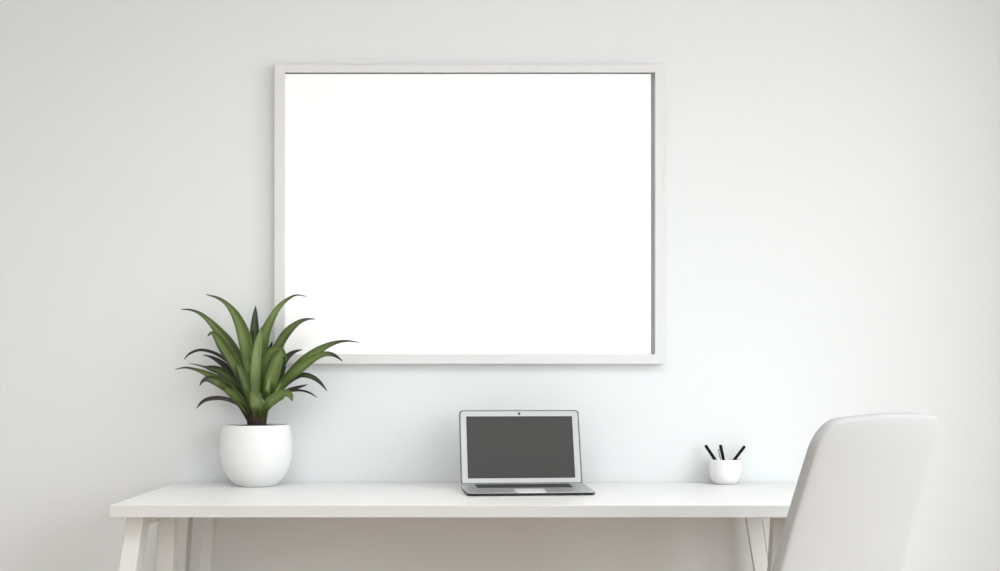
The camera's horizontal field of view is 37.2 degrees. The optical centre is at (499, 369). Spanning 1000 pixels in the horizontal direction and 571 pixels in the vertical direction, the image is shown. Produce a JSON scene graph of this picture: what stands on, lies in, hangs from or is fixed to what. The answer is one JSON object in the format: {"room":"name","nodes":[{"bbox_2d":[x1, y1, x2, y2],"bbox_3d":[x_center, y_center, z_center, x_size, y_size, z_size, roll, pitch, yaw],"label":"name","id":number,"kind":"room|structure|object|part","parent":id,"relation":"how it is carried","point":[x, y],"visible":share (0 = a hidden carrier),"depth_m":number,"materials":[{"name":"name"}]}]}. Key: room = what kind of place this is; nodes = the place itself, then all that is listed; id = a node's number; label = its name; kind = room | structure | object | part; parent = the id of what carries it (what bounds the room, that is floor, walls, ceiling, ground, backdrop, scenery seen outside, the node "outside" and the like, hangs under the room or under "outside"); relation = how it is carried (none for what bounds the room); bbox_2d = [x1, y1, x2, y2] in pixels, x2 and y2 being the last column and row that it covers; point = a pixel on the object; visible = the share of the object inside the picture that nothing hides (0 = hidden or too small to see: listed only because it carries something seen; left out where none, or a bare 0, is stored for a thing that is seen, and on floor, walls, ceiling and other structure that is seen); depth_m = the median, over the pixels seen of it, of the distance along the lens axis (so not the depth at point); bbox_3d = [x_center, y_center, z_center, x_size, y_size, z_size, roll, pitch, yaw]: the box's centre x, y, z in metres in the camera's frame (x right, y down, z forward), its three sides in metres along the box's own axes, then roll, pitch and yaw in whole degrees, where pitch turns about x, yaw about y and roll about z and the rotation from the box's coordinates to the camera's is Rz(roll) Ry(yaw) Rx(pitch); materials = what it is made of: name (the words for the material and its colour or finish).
{"room":"home office","nodes":[
{"label":"home office","id":0,"kind":"room"},
{"bbox_2d":[0,0,999,570],"bbox_3d":[-0.375,-0.290,4.490,4.450,2.750,0.150,0,0,0],"label":"wall","id":1,"kind":"structure","parent":0,"point":[832,167],"depth_m":4.42,"materials":[{"name":"paint"}]},
{"bbox_2d":[274,65,663,363],"bbox_3d":[-0.092,-0.460,4.399,1.151,0.885,0.031,0,0,0],"label":"picture frame","id":2,"kind":"object","parent":1,"relation":"attached to","point":[424,214],"visible":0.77,"depth_m":4.39,"materials":[{"name":"paint"}]},
{"bbox_3d":[-0.375,1.160,1.208,4.750,0.150,6.715,0,0,0],"label":"floor","id":3,"kind":"structure","parent":0,"visible":0},
{"bbox_2d":[110,483,796,570],"bbox_3d":[-0.046,0.711,4.042,2.014,0.750,0.732,0,0,0],"label":"desk","id":4,"kind":"object","parent":3,"relation":"on","point":[765,507],"visible":0.77,"depth_m":3.86,"materials":[{"name":"white laminate"}]},
{"bbox_3d":[-0.974,0.725,3.768,0.158,0.720,0.085,0,0,0],"label":"leg","id":5,"kind":"part","parent":4,"relation":"part of","materials":[{"name":"white paint"}]},
{"bbox_3d":[-0.905,0.380,4.025,0.040,0.028,0.450,0,0,0],"label":"rail","id":6,"kind":"part","parent":4,"relation":"part of","materials":[{"name":"white paint"}]},
{"bbox_3d":[-0.888,0.725,3.885,0.084,0.720,0.050,0,0,0],"label":"leg","id":7,"kind":"part","parent":4,"relation":"part of","materials":[{"name":"white paint"}]},
{"bbox_3d":[-0.939,0.725,4.280,0.105,0.720,0.060,0,0,0],"label":"leg","id":8,"kind":"part","parent":4,"relation":"part of","materials":[{"name":"white paint"}]},
{"bbox_3d":[-0.862,0.725,4.245,0.101,0.720,0.050,0,0,0],"label":"leg","id":9,"kind":"part","parent":4,"relation":"part of","materials":[{"name":"white paint"}]},
{"bbox_2d":[175,294,358,486],"bbox_3d":[-0.672,0.058,4.280,0.507,0.554,0.228,0,0,0],"label":"potted plant","id":10,"kind":"object","parent":4,"relation":"on","point":[256,453],"visible":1,"depth_m":4.25,"materials":[{"name":"green plant"}]},
{"bbox_3d":[-0.705,0.246,4.290,0.208,0.178,0.208,0,0,0],"label":"pot","id":11,"kind":"part","parent":10,"relation":"part of","materials":[{"name":"ceramic"}]},
{"bbox_3d":[-0.701,0.140,4.287,0.058,0.074,0.049,0,0,40],"label":"stem","id":12,"kind":"part","parent":10,"relation":"part of","materials":[{"name":"plant"}]},
{"bbox_2d":[459,410,594,495],"bbox_3d":[0.070,0.225,4.107,0.345,0.220,0.312,0,0,-6],"label":"laptop","id":13,"kind":"object","parent":4,"relation":"on","point":[503,452],"visible":1,"depth_m":4.21,"materials":[{"name":"metal"}]},
{"bbox_2d":[709,458,741,484],"bbox_3d":[0.661,0.299,4.358,0.095,0.074,0.095,0,0,0],"label":"pen cup","id":14,"kind":"object","parent":4,"relation":"on","point":[727,471],"visible":1,"depth_m":4.32,"materials":[{"name":"ceramic"}]},
{"bbox_2d":[705,445,716,459],"bbox_3d":[0.639,0.272,4.380,0.072,0.103,0.009,0,0,14],"label":"pen","id":15,"kind":"object","parent":14,"relation":"in","point":[706,446],"visible":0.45,"depth_m":4.38,"materials":[{"name":"black plastic"}]},
{"bbox_2d":[718,445,724,459],"bbox_3d":[0.652,0.271,4.332,0.033,0.106,0.010,0,0,-23],"label":"pen","id":16,"kind":"object","parent":14,"relation":"in","point":[720,446],"visible":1,"depth_m":4.33,"materials":[{"name":"black plastic"}]},
{"bbox_2d":[733,446,744,459],"bbox_3d":[0.684,0.274,4.373,0.094,0.101,0.009,0,0,-25],"label":"pen","id":17,"kind":"object","parent":14,"relation":"in","point":[743,447],"visible":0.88,"depth_m":4.38,"materials":[{"name":"black plastic"}]},
{"bbox_3d":[0.759,0.725,4.211,0.143,0.720,0.022,0,0,0],"label":"leg","id":18,"kind":"part","parent":4,"relation":"part of","materials":[{"name":"white paint"}]},
{"bbox_3d":[0.797,0.726,4.310,0.097,0.720,0.060,0,0,0],"label":"leg","id":19,"kind":"part","parent":4,"relation":"part of","materials":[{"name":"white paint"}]},
{"bbox_3d":[0.713,0.725,3.885,0.084,0.720,0.050,0,0,0],"label":"leg","id":20,"kind":"part","parent":4,"relation":"part of","materials":[{"name":"white paint"}]},
{"bbox_2d":[772,412,938,570],"bbox_3d":[0.597,0.589,3.330,0.628,0.997,0.547,0,0,43],"label":"chair","id":21,"kind":"object","parent":3,"relation":"on","point":[854,505],"visible":1,"depth_m":3.10,"materials":[{"name":"plastic"}]}
]}

